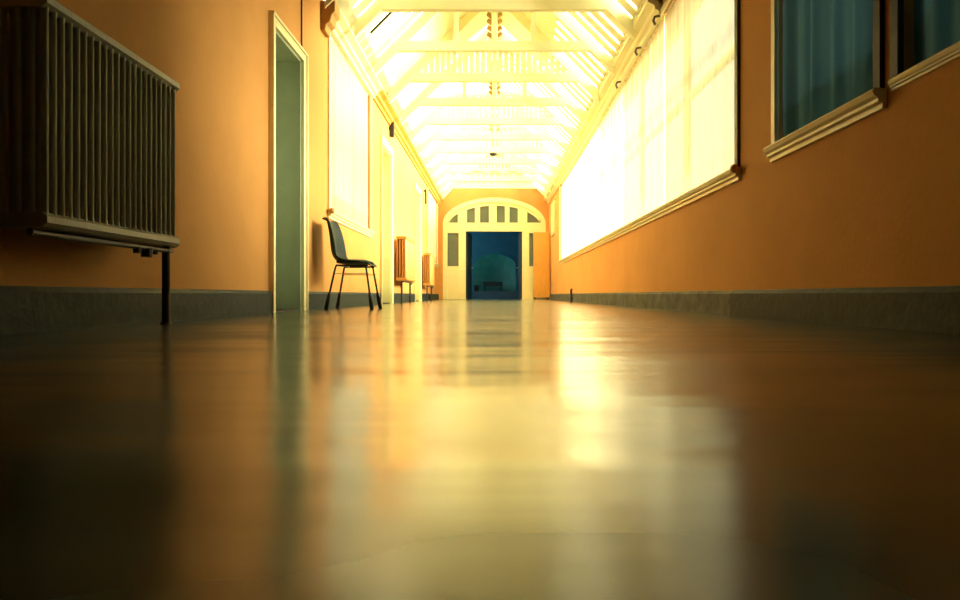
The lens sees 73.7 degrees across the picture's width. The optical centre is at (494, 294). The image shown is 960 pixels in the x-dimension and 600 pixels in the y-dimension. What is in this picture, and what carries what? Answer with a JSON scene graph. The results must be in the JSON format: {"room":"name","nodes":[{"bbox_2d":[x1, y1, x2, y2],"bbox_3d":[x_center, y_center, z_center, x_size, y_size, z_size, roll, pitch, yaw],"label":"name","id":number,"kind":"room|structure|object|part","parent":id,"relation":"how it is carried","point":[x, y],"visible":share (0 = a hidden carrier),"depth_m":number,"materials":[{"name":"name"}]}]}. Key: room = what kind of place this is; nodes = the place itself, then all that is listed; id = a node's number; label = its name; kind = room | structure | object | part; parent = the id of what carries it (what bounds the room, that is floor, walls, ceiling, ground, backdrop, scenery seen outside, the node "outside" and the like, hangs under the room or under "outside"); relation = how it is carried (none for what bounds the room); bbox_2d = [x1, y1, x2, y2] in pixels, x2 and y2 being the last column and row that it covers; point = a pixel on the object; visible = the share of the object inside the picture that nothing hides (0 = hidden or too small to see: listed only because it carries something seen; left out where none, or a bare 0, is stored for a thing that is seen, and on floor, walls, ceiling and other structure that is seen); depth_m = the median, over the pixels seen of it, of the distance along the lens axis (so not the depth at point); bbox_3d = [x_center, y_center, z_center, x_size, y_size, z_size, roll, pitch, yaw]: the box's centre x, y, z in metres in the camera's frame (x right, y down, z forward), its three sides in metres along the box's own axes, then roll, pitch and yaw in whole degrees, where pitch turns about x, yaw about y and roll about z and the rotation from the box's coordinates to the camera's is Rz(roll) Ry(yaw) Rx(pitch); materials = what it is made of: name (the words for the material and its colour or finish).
{"room":"hospital interior","nodes":[
{"label":"hospital interior","id":0,"kind":"room"},
{"bbox_2d":[0,0,437,293],"bbox_3d":[-1.900,-1.410,9.250,0.300,3.200,21.700,0,0,0],"label":"wall","id":1,"kind":"structure","parent":0,"point":[217,51],"depth_m":4.15,"materials":[{"name":"orange paint"}]},
{"bbox_2d":[0,285,438,334],"bbox_3d":[-1.740,0.052,9.100,0.040,0.175,21.400,0,0,0],"label":"baseboard","id":2,"kind":"structure","parent":1,"relation":"attached to","point":[23,309],"depth_m":2.96,"materials":[{"name":"grey wood"}]},
{"bbox_2d":[269,10,307,312],"bbox_3d":[-1.879,-1.032,5.415,0.342,2.345,0.920,0,0,0],"label":"door","id":3,"kind":"structure","parent":1,"relation":"in","point":[288,60],"depth_m":5.77,"materials":[{"name":"grey paint"}]},
{"bbox_2d":[301,0,301,45],"bbox_3d":[-1.742,-2.595,5.780,0.013,0.780,0.013,0,0,22],"label":"cable conduit","id":4,"kind":"object","parent":1,"relation":"attached to","point":[301,0],"visible":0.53,"depth_m":5.77,"materials":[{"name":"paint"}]},
{"bbox_2d":[320,0,339,37],"bbox_3d":[-1.675,-2.810,6.520,0.150,0.300,0.200,0,0,0],"label":"bracket","id":5,"kind":"object","parent":1,"relation":"attached to","point":[329,16],"visible":0.98,"depth_m":6.42,"materials":[{"name":"brown wood"}]},
{"bbox_2d":[327,35,374,237],"bbox_3d":[-1.853,-1.833,7.845,0.364,2.055,2.390,0,0,0],"label":"window","id":6,"kind":"structure","parent":1,"relation":"in","point":[332,214],"depth_m":6.92,"materials":[{"name":"beige paint"}]},
{"bbox_2d":[331,37,350,218],"bbox_3d":[-1.780,-1.854,7.311,0.041,1.912,1.101,0,0,0],"label":"curtain","id":7,"kind":"object","parent":6,"relation":"hanging from","point":[340,68],"visible":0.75,"depth_m":7.38,"materials":[{"name":"white fabric"}]},
{"bbox_3d":[-1.777,-2.798,7.311,0.018,0.018,1.101,0,0,0],"label":"rod","id":8,"kind":"part","parent":7,"relation":"part of","materials":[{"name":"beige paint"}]},
{"bbox_3d":[-1.826,-0.849,7.865,0.278,0.087,2.350,0,0,0],"label":"sill","id":9,"kind":"part","parent":6,"relation":"part of","materials":[{"name":"beige paint"}]},
{"bbox_2d":[350,68,367,227],"bbox_3d":[-1.779,-1.854,8.419,0.047,1.912,1.101,0,0,0],"label":"curtain","id":10,"kind":"object","parent":6,"relation":"hanging from","point":[358,94],"visible":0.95,"depth_m":8.38,"materials":[{"name":"white fabric"}]},
{"bbox_2d":[380,134,393,303],"bbox_3d":[-1.879,-1.155,10.300,0.342,2.590,1.100,0,0,0],"label":"door","id":11,"kind":"structure","parent":1,"relation":"in","point":[386,151],"depth_m":10.73,"materials":[{"name":"beige paint"}]},
{"bbox_2d":[331,8,442,203],"bbox_3d":[-1.680,-2.910,13.210,0.180,0.200,13.180,0,0,0],"label":"crown molding","id":12,"kind":"structure","parent":1,"relation":"attached to","point":[343,35],"depth_m":8.88,"materials":[{"name":"beige paint"}]},
{"bbox_2d":[389,121,394,137],"bbox_3d":[-1.708,-2.760,10.620,0.085,0.280,0.090,0,0,0],"label":"box","id":13,"kind":"object","parent":1,"relation":"attached to","point":[392,126],"visible":0.78,"depth_m":10.58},
{"bbox_2d":[414,182,421,300],"bbox_3d":[-1.879,-1.155,14.450,0.342,2.590,1.120,0,0,0],"label":"door","id":14,"kind":"structure","parent":1,"relation":"in","point":[417,191],"depth_m":14.89,"materials":[{"name":"beige paint"}]},
{"bbox_2d":[423,189,426,203],"bbox_3d":[-1.712,-2.420,15.750,0.075,0.360,0.040,0,0,0],"label":"bracket","id":15,"kind":"object","parent":1,"relation":"attached to","point":[425,190],"visible":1,"depth_m":15.73,"materials":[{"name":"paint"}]},
{"bbox_2d":[428,188,438,267],"bbox_3d":[-1.853,-1.843,18.080,0.364,2.035,2.860,0,0,0],"label":"window","id":16,"kind":"structure","parent":1,"relation":"in","point":[435,264],"depth_m":18.59,"materials":[{"name":"beige paint"}]},
{"bbox_2d":[429,192,431,253],"bbox_3d":[-1.778,-1.864,17.428,0.042,1.892,1.336,0,0,0],"label":"curtain","id":17,"kind":"object","parent":16,"relation":"hanging from","point":[430,195],"visible":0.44,"depth_m":17.68,"materials":[{"name":"beige fabric"}]},
{"bbox_2d":[432,197,435,262],"bbox_3d":[-1.781,-1.864,18.772,0.045,1.892,1.336,0,0,0],"label":"curtain","id":18,"kind":"object","parent":16,"relation":"hanging from","point":[433,200],"visible":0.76,"depth_m":18.84,"materials":[{"name":"beige fabric"}]},
{"bbox_2d":[325,0,492,195],"bbox_3d":[-0.850,-3.755,13.273,1.700,1.771,13.746,0,0,0],"label":"ceiling","id":19,"kind":"structure","parent":0,"point":[442,22],"depth_m":9.21,"materials":[{"name":"beige paint"}]},
{"bbox_2d":[370,12,392,33],"bbox_3d":[-1.255,-3.285,7.520,0.427,0.427,0.024,0,0,0],"label":"bar","id":20,"kind":"object","parent":19,"relation":"attached to","point":[389,13],"visible":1,"depth_m":7.51,"materials":[{"name":"metal"}]},
{"bbox_2d":[389,12,599,102],"bbox_3d":[0.000,-3.704,9.470,3.100,1.728,0.070,0,0,0],"label":"roof truss","id":21,"kind":"object","parent":19,"relation":"attached to","point":[414,75],"visible":0.71,"depth_m":9.44,"materials":[{"name":"beige paint"}]},
{"bbox_2d":[374,12,614,75],"bbox_3d":[0.000,-3.704,8.285,3.100,1.728,0.070,0,0,0],"label":"roof truss","id":22,"kind":"object","parent":19,"relation":"attached to","point":[403,43],"visible":0.91,"depth_m":8.25,"materials":[{"name":"beige paint"}]},
{"bbox_3d":[-0.500,-3.595,8.285,0.060,0.630,0.050,0,0,0],"label":"queen post","id":23,"kind":"part","parent":22,"relation":"part of","materials":[{"name":"beige paint"}]},
{"bbox_3d":[0.000,-3.850,8.285,0.070,1.140,0.060,0,0,0],"label":"king post","id":24,"kind":"part","parent":22,"relation":"part of","materials":[{"name":"beige paint"}]},
{"bbox_3d":[0.500,-3.595,8.285,0.060,0.630,0.050,0,0,0],"label":"queen post","id":25,"kind":"part","parent":22,"relation":"part of","materials":[{"name":"beige paint"}]},
{"bbox_2d":[354,0,634,39],"bbox_3d":[0.000,-3.704,7.100,3.100,1.728,0.070,0,0,0],"label":"roof truss","id":26,"kind":"object","parent":19,"relation":"attached to","point":[377,7],"visible":1,"depth_m":7.06,"materials":[{"name":"beige paint"}]},
{"bbox_2d":[401,23,587,124],"bbox_3d":[0.000,-3.704,10.655,3.100,1.728,0.070,0,0,0],"label":"roof truss","id":27,"kind":"object","parent":19,"relation":"attached to","point":[424,99],"visible":0.61,"depth_m":10.62,"materials":[{"name":"beige paint"}]},
{"bbox_3d":[-0.500,-3.595,10.655,0.060,0.630,0.050,0,0,0],"label":"queen post","id":28,"kind":"part","parent":27,"relation":"part of","materials":[{"name":"beige paint"}]},
{"bbox_3d":[0.000,-3.850,10.655,0.070,1.140,0.060,0,0,0],"label":"king post","id":29,"kind":"part","parent":27,"relation":"part of","materials":[{"name":"beige paint"}]},
{"bbox_3d":[0.500,-3.595,10.655,0.060,0.630,0.050,0,0,0],"label":"queen post","id":30,"kind":"part","parent":27,"relation":"part of","materials":[{"name":"beige paint"}]},
{"bbox_2d":[418,83,570,155],"bbox_3d":[0.000,-3.704,13.025,3.100,1.728,0.070,0,0,0],"label":"roof truss","id":31,"kind":"object","parent":19,"relation":"attached to","point":[436,135],"visible":0.56,"depth_m":12.99,"materials":[{"name":"beige paint"}]},
{"bbox_3d":[-0.500,-3.595,13.025,0.060,0.630,0.050,0,0,0],"label":"queen post","id":32,"kind":"part","parent":31,"relation":"part of","materials":[{"name":"beige paint"}]},
{"bbox_3d":[0.500,-3.595,13.025,0.060,0.630,0.050,0,0,0],"label":"queen post","id":33,"kind":"part","parent":31,"relation":"part of","materials":[{"name":"beige paint"}]},
{"bbox_2d":[430,107,558,176],"bbox_3d":[0.000,-3.704,15.395,3.100,1.728,0.070,0,0,0],"label":"roof truss","id":34,"kind":"object","parent":19,"relation":"attached to","point":[542,159],"visible":0.51,"depth_m":15.36,"materials":[{"name":"beige paint"}]},
{"bbox_2d":[442,142,546,198],"bbox_3d":[0.000,-3.704,18.950,3.100,1.728,0.070,0,0,0],"label":"roof truss","id":35,"kind":"object","parent":19,"relation":"attached to","point":[474,185],"visible":0.53,"depth_m":18.91,"materials":[{"name":"beige paint"}]},
{"bbox_2d":[411,53,578,140],"bbox_3d":[0.000,-3.704,11.840,3.100,1.728,0.070,0,0,0],"label":"roof truss","id":36,"kind":"object","parent":19,"relation":"attached to","point":[430,118],"visible":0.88,"depth_m":11.80,"materials":[{"name":"beige paint"}]},
{"bbox_3d":[0.000,-3.715,11.840,1.420,0.070,0.060,0,0,0],"label":"rail","id":37,"kind":"part","parent":36,"relation":"part of","materials":[{"name":"beige paint"}]},
{"bbox_2d":[425,106,564,166],"bbox_3d":[0.000,-3.704,14.210,3.100,1.728,0.070,0,0,0],"label":"roof truss","id":38,"kind":"object","parent":19,"relation":"attached to","point":[441,148],"visible":0.66,"depth_m":14.18,"materials":[{"name":"beige paint"}]},
{"bbox_3d":[0.000,-3.715,14.210,1.420,0.070,0.060,0,0,0],"label":"rail","id":39,"kind":"part","parent":38,"relation":"part of","materials":[{"name":"beige paint"}]},
{"bbox_2d":[435,125,554,184],"bbox_3d":[0.000,-3.704,16.578,3.100,1.728,0.075,0,0,0],"label":"roof truss","id":40,"kind":"object","parent":19,"relation":"attached to","point":[539,169],"visible":0.56,"depth_m":16.55,"materials":[{"name":"beige paint"}]},
{"bbox_2d":[439,132,550,192],"bbox_3d":[0.000,-3.704,17.765,3.100,1.728,0.070,0,0,0],"label":"roof truss","id":41,"kind":"object","parent":19,"relation":"attached to","point":[451,178],"visible":0.48,"depth_m":17.73,"materials":[{"name":"beige paint"}]},
{"bbox_2d":[0,299,959,599],"bbox_3d":[-0.030,0.140,9.200,4.200,0.001,21.600,0,0,0],"label":"floor","id":42,"kind":"structure","parent":0,"point":[468,449],"depth_m":0.54,"materials":[{"name":"brown laminate"}]},
{"bbox_2d":[0,0,179,324],"bbox_3d":[-1.623,-0.440,2.613,0.240,1.160,0.946,0,0,0],"label":"radiator","id":43,"kind":"object","parent":42,"relation":"on","point":[92,122],"visible":1,"depth_m":2.37,"materials":[{"name":"metal"}]},
{"bbox_3d":[-1.558,-0.048,3.036,0.048,0.375,0.047,0,0,0],"label":"leg","id":44,"kind":"part","parent":43,"relation":"part of","materials":[{"name":"paint"}]},
{"bbox_2d":[322,217,381,309],"bbox_3d":[-1.408,-0.303,6.330,0.517,0.895,0.491,0,0,0],"label":"shell chair","id":45,"kind":"object","parent":42,"relation":"on","point":[337,244],"visible":1,"depth_m":6.21,"materials":[{"name":"black plastic"}]},
{"bbox_3d":[-1.562,-0.078,6.134,0.130,0.441,0.023,0,0,-29],"label":"leg","id":46,"kind":"part","parent":45,"relation":"part of","materials":[{"name":"black paint"}]},
{"bbox_3d":[-1.562,-0.078,6.526,0.130,0.441,0.023,0,0,29],"label":"leg","id":47,"kind":"part","parent":45,"relation":"part of","materials":[{"name":"black paint"}]},
{"bbox_3d":[-1.375,-0.284,6.330,0.310,0.022,0.360,0,0,0],"label":"seat frame","id":48,"kind":"part","parent":45,"relation":"part of","materials":[{"name":"black paint"}]},
{"bbox_3d":[-1.210,-0.078,6.134,0.117,0.440,0.024,0,0,33],"label":"leg","id":49,"kind":"part","parent":45,"relation":"part of","materials":[{"name":"black paint"}]},
{"bbox_3d":[-1.210,-0.078,6.526,0.116,0.440,0.024,0,0,-33],"label":"leg","id":50,"kind":"part","parent":45,"relation":"part of","materials":[{"name":"black paint"}]},
{"bbox_2d":[396,236,414,302],"bbox_3d":[-1.623,-0.432,11.524,0.240,1.145,1.228,0,0,0],"label":"radiator","id":51,"kind":"object","parent":42,"relation":"on","point":[405,246],"visible":1,"depth_m":11.05,"materials":[{"name":"metal"}]},
{"bbox_3d":[-1.595,-0.055,11.001,0.048,0.390,0.047,0,0,0],"label":"leg","id":52,"kind":"part","parent":51,"relation":"part of","materials":[{"name":"paint"}]},
{"bbox_3d":[-1.595,-0.055,12.081,0.048,0.390,0.047,0,0,0],"label":"leg","id":53,"kind":"part","parent":51,"relation":"part of","materials":[{"name":"paint"}]},
{"bbox_2d":[423,253,434,300],"bbox_3d":[-1.623,-0.422,15.610,0.240,1.125,1.140,0,0,0],"label":"radiator","id":54,"kind":"object","parent":42,"relation":"on","point":[428,258],"visible":1,"depth_m":15.12,"materials":[{"name":"metal"}]},
{"bbox_3d":[-1.595,-0.045,15.125,0.048,0.370,0.047,0,0,0],"label":"leg","id":55,"kind":"part","parent":54,"relation":"part of","materials":[{"name":"paint"}]},
{"bbox_2d":[533,232,549,299],"bbox_3d":[1.420,-0.875,19.400,0.470,2.030,0.441,0,0,0],"label":"tall cabinet","id":56,"kind":"object","parent":42,"relation":"on","point":[541,240],"visible":1,"depth_m":19.22,"materials":[{"name":"orange wood"}]},
{"bbox_2d":[570,288,572,301],"bbox_3d":[1.620,-0.003,13.550,0.066,0.286,0.066,0,0,45],"label":"pipe stub","id":57,"kind":"object","parent":42,"relation":"on","point":[571,289],"visible":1,"depth_m":13.53,"materials":[{"name":"paint"}]},
{"bbox_2d":[438,153,548,299],"bbox_3d":[-0.035,-2.215,19.925,4.030,4.810,0.250,0,0,0],"label":"wall","id":58,"kind":"structure","parent":0,"point":[455,197],"depth_m":19.80,"materials":[{"name":"orange paint"}]},
{"bbox_2d":[443,198,545,299],"bbox_3d":[-0.010,-1.435,20.285,3.180,3.150,0.990,0,0,0],"label":"door frame","id":59,"kind":"structure","parent":58,"relation":"in","point":[483,214],"depth_m":19.82,"materials":[{"name":"beige paint"}]},
{"bbox_3d":[-1.292,-0.920,19.867,0.355,2.120,0.085,0,0,0],"label":"rail","id":60,"kind":"part","parent":59,"relation":"part of","materials":[{"name":"beige paint"}]},
{"bbox_3d":[-1.292,-0.370,19.865,0.355,1.020,0.070,0,0,0],"label":"panel","id":61,"kind":"part","parent":59,"relation":"part of","materials":[{"name":"beige paint"}]},
{"bbox_2d":[448,233,458,265],"bbox_3d":[-1.292,-1.410,19.869,0.355,1.060,0.007,0,0,0],"label":"window pane","id":62,"kind":"object","parent":59,"relation":"on","point":[453,238],"depth_m":19.87,"materials":[{"name":"glass"}]},
{"bbox_3d":[-1.285,-2.433,19.869,0.290,0.406,0.007,0,0,0],"label":"fanlight pane","id":63,"kind":"part","parent":59,"relation":"part of","materials":[{"name":"clear glass"}]},
{"bbox_3d":[-1.005,-0.915,19.865,0.220,2.110,0.090,0,0,0],"label":"post","id":64,"kind":"part","parent":59,"relation":"part of","materials":[{"name":"beige paint"}]},
{"bbox_3d":[-0.735,-2.530,19.869,0.250,0.599,0.007,0,0,0],"label":"fanlight pane","id":65,"kind":"part","parent":59,"relation":"part of","materials":[{"name":"clear glass"}]},
{"bbox_3d":[-0.312,-2.558,19.869,0.275,0.656,0.007,0,0,0],"label":"fanlight pane","id":66,"kind":"part","parent":59,"relation":"part of","materials":[{"name":"clear glass"}]},
{"bbox_3d":[0.193,-2.559,19.869,0.255,0.659,0.007,0,0,0],"label":"fanlight pane","id":67,"kind":"part","parent":59,"relation":"part of","materials":[{"name":"clear glass"}]},
{"bbox_3d":[0.590,-2.542,19.869,0.260,0.623,0.007,0,0,0],"label":"fanlight pane","id":68,"kind":"part","parent":59,"relation":"part of","materials":[{"name":"clear glass"}]},
{"bbox_3d":[0.965,-0.915,19.865,0.220,2.110,0.090,0,0,0],"label":"post","id":69,"kind":"part","parent":59,"relation":"part of","materials":[{"name":"beige paint"}]},
{"bbox_3d":[1.262,-0.370,19.865,0.375,1.020,0.070,0,0,0],"label":"panel","id":70,"kind":"part","parent":59,"relation":"part of","materials":[{"name":"beige paint"}]},
{"bbox_2d":[529,233,532,265],"bbox_3d":[1.262,-1.410,19.869,0.375,1.060,0.007,0,0,0],"label":"window pane","id":71,"kind":"object","parent":59,"relation":"on","point":[530,234],"depth_m":19.87,"materials":[{"name":"glass"}]},
{"bbox_3d":[1.200,-2.462,19.869,0.380,0.463,0.007,0,0,0],"label":"fanlight pane","id":72,"kind":"part","parent":59,"relation":"part of","materials":[{"name":"clear glass"}]},
{"bbox_3d":[1.262,-0.920,19.867,0.375,2.120,0.085,0,0,0],"label":"rail","id":73,"kind":"part","parent":59,"relation":"part of","materials":[{"name":"beige paint"}]},
{"bbox_2d":[474,255,514,290],"bbox_3d":[0.000,-1.060,27.050,2.800,2.400,0.100,0,0,0],"label":"wall","id":74,"kind":"structure","parent":0,"point":[488,268],"depth_m":27.00,"materials":[{"name":"teal paint"}]},
{"bbox_2d":[472,298,517,298],"bbox_3d":[0.000,0.171,24.000,6.400,0.059,8.000,0,0,0],"label":"floor","id":75,"kind":"structure","parent":0,"point":[472,298],"depth_m":25.79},
{"bbox_2d":[472,291,517,297],"bbox_3d":[0.000,-0.005,26.375,2.800,0.290,1.250,0,0,0],"label":"platform","id":76,"kind":"object","parent":75,"relation":"on","point":[475,294],"visible":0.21,"depth_m":25.75,"materials":[{"name":"blue"}]},
{"bbox_2d":[474,285,478,290],"bbox_3d":[-0.740,-0.278,26.300,0.220,0.255,0.220,0,0,0],"label":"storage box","id":77,"kind":"object","parent":76,"relation":"on","point":[476,287],"visible":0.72,"depth_m":26.20,"materials":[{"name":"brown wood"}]},
{"bbox_2d":[483,282,502,290],"bbox_3d":[-0.070,-0.350,26.350,0.800,0.400,0.400,0,0,0],"label":"bench","id":78,"kind":"object","parent":76,"relation":"on","point":[485,284],"visible":0.93,"depth_m":26.51,"materials":[{"name":"brown wood"}]},
{"bbox_3d":[-0.070,-0.385,26.350,0.800,0.070,0.400,0,0,0],"label":"seat","id":79,"kind":"part","parent":78,"relation":"part of","materials":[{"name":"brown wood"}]},
{"bbox_3d":[-0.070,-0.485,26.530,0.800,0.130,0.040,0,0,0],"label":"backrest","id":80,"kind":"part","parent":78,"relation":"part of","materials":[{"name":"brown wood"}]},
{"bbox_2d":[468,219,540,265],"bbox_3d":[0.000,-1.585,26.100,6.600,3.550,0.200,0,0,0],"label":"wall","id":81,"kind":"structure","parent":0,"point":[506,243],"depth_m":26.00,"materials":[{"name":"teal paint"}]},
{"bbox_2d":[472,253,517,290],"bbox_3d":[0.000,-0.940,26.035,1.860,1.560,0.130,0,0,0],"label":"trim","id":82,"kind":"structure","parent":81,"relation":"attached to","point":[508,256],"depth_m":25.97,"materials":[{"name":"teal paint"}]},
{"bbox_2d":[496,0,662,191],"bbox_3d":[0.850,-3.755,13.273,1.700,1.771,13.746,0,0,0],"label":"ceiling","id":83,"kind":"structure","parent":0,"point":[546,22],"depth_m":9.24,"materials":[{"name":"beige paint"}]},
{"bbox_2d":[549,0,959,293],"bbox_3d":[1.830,-1.410,9.250,0.300,3.200,21.700,0,0,0],"label":"wall","id":84,"kind":"structure","parent":0,"point":[874,201],"depth_m":3.37,"materials":[{"name":"orange paint"}]},
{"bbox_2d":[551,200,554,235],"bbox_3d":[1.657,-2.160,18.150,0.045,0.920,0.900,0,0,0],"label":"wall panel","id":85,"kind":"object","parent":84,"relation":"attached to","point":[553,202],"visible":1,"depth_m":17.87,"materials":[{"name":"beige paint"}]},
{"bbox_2d":[544,0,663,203],"bbox_3d":[1.610,-2.910,13.116,0.180,0.200,13.432,0,0,0],"label":"crown molding","id":86,"kind":"structure","parent":84,"relation":"attached to","point":[643,24],"depth_m":8.54,"materials":[{"name":"beige paint"}]},
{"bbox_2d":[558,0,740,263],"bbox_3d":[1.783,-1.820,10.365,0.364,2.070,12.090,0,0,0],"label":"window","id":87,"kind":"structure","parent":84,"relation":"in","point":[732,175],"depth_m":5.31,"materials":[{"name":"beige paint"}]},
{"bbox_2d":[561,171,569,258],"bbox_3d":[1.711,-1.845,15.358,0.046,1.934,1.968,0,0,0],"label":"curtain","id":88,"kind":"object","parent":87,"relation":"hanging from","point":[565,187],"visible":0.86,"depth_m":15.34,"materials":[{"name":"beige fabric"}]},
{"bbox_2d":[570,150,582,253],"bbox_3d":[1.711,-1.845,13.370,0.046,1.934,1.968,0,0,0],"label":"curtain","id":89,"kind":"object","parent":87,"relation":"hanging from","point":[576,172],"visible":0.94,"depth_m":13.24,"materials":[{"name":"beige fabric"}]},
{"bbox_2d":[583,123,599,246],"bbox_3d":[1.711,-1.845,11.381,0.044,1.934,1.968,0,0,0],"label":"curtain","id":90,"kind":"object","parent":87,"relation":"hanging from","point":[591,151],"visible":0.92,"depth_m":11.26,"materials":[{"name":"beige fabric"}]},
{"bbox_2d":[599,82,624,237],"bbox_3d":[1.710,-1.845,9.393,0.047,1.934,1.968,0,0,0],"label":"curtain","id":91,"kind":"object","parent":87,"relation":"hanging from","point":[612,123],"visible":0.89,"depth_m":9.16,"materials":[{"name":"white fabric"}]},
{"bbox_3d":[1.707,-2.800,9.393,0.018,0.018,1.968,0,0,0],"label":"rod","id":92,"kind":"part","parent":91,"relation":"part of","materials":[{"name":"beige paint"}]},
{"bbox_3d":[1.671,-1.863,10.408,0.026,1.983,11.975,0,0,0],"label":"casing","id":93,"kind":"part","parent":87,"relation":"part of","materials":[{"name":"beige paint"}]},
{"bbox_2d":[624,15,664,224],"bbox_3d":[1.710,-1.845,7.404,0.045,1.934,1.968,0,0,0],"label":"curtain","id":94,"kind":"object","parent":87,"relation":"hanging from","point":[644,183],"visible":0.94,"depth_m":7.15,"materials":[{"name":"beige fabric"}]},
{"bbox_3d":[1.707,-2.800,7.404,0.018,0.018,1.968,0,0,0],"label":"rod","id":95,"kind":"part","parent":94,"relation":"part of","materials":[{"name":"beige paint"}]},
{"bbox_3d":[1.756,-0.829,10.385,0.278,0.087,12.050,0,0,0],"label":"sill","id":96,"kind":"part","parent":87,"relation":"part of","materials":[{"name":"beige paint"}]},
{"bbox_2d":[665,0,733,202],"bbox_3d":[1.709,-1.845,5.416,0.046,1.934,1.968,0,0,0],"label":"curtain","id":97,"kind":"object","parent":87,"relation":"hanging from","point":[699,34],"visible":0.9,"depth_m":5.41,"materials":[{"name":"beige fabric"}]},
{"bbox_3d":[1.671,-1.863,4.402,0.026,1.983,0.053,0,0,0],"label":"casing","id":98,"kind":"part","parent":87,"relation":"part of","materials":[{"name":"white wood"}]},
{"bbox_2d":[652,15,659,25],"bbox_3d":[1.622,-2.764,6.430,0.082,0.110,0.028,0,0,0],"label":"curtain bracket","id":99,"kind":"object","parent":84,"relation":"attached to","point":[655,16],"visible":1,"depth_m":6.42,"materials":[{"name":"black metal"}]},
{"bbox_2d":[549,286,959,334],"bbox_3d":[1.667,0.052,9.100,0.045,0.175,21.400,0,0,0],"label":"baseboard","id":100,"kind":"structure","parent":84,"relation":"attached to","point":[936,309],"depth_m":3.17,"materials":[{"name":"wood"}]},
{"bbox_2d":[763,0,886,161],"bbox_3d":[1.791,-1.660,3.300,0.348,1.720,1.120,0,0,0],"label":"window","id":101,"kind":"structure","parent":84,"relation":"in","point":[874,100],"depth_m":3.14,"materials":[{"name":"beige paint"}]},
{"bbox_3d":[1.671,-1.704,3.322,0.026,1.633,1.045,0,0,0],"label":"casing","id":102,"kind":"part","parent":101,"relation":"part of","materials":[{"name":"beige paint"}]},
{"bbox_3d":[1.756,-0.844,3.300,0.278,0.087,1.120,0,0,0],"label":"sill","id":103,"kind":"part","parent":101,"relation":"part of","materials":[{"name":"beige paint"}]},
{"bbox_2d":[782,0,872,137],"bbox_3d":[1.707,-1.681,3.300,0.058,1.577,0.960,0,0,0],"label":"curtain","id":104,"kind":"object","parent":101,"relation":"hanging from","point":[828,44],"visible":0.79,"depth_m":3.33,"materials":[{"name":"blue fabric"}]},
{"bbox_3d":[1.671,-1.704,2.781,0.026,1.633,0.053,0,0,0],"label":"casing","id":105,"kind":"part","parent":101,"relation":"part of","materials":[{"name":"wood"}]},
{"bbox_2d":[887,0,959,90],"bbox_3d":[1.811,-1.690,1.595,0.308,1.660,2.210,0,0,0],"label":"window","id":106,"kind":"structure","parent":84,"relation":"in","point":[899,77],"depth_m":2.63,"materials":[{"name":"beige paint"}]},
{"bbox_3d":[1.671,-1.714,1.595,0.026,1.613,2.180,0,0,0],"label":"casing","id":107,"kind":"part","parent":106,"relation":"part of","materials":[{"name":"wood"}]},
{"bbox_3d":[1.776,-0.883,1.595,0.238,0.047,2.210,0,0,0],"label":"sill","id":108,"kind":"part","parent":106,"relation":"part of","materials":[{"name":"beige paint"}]},
{"bbox_2d":[914,0,959,65],"bbox_3d":[1.711,-1.692,1.595,0.064,1.557,2.070,0,0,0],"label":"curtain","id":109,"kind":"object","parent":106,"relation":"hanging from","point":[936,22],"visible":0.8,"depth_m":2.46,"materials":[{"name":"blue fabric"}]}
]}

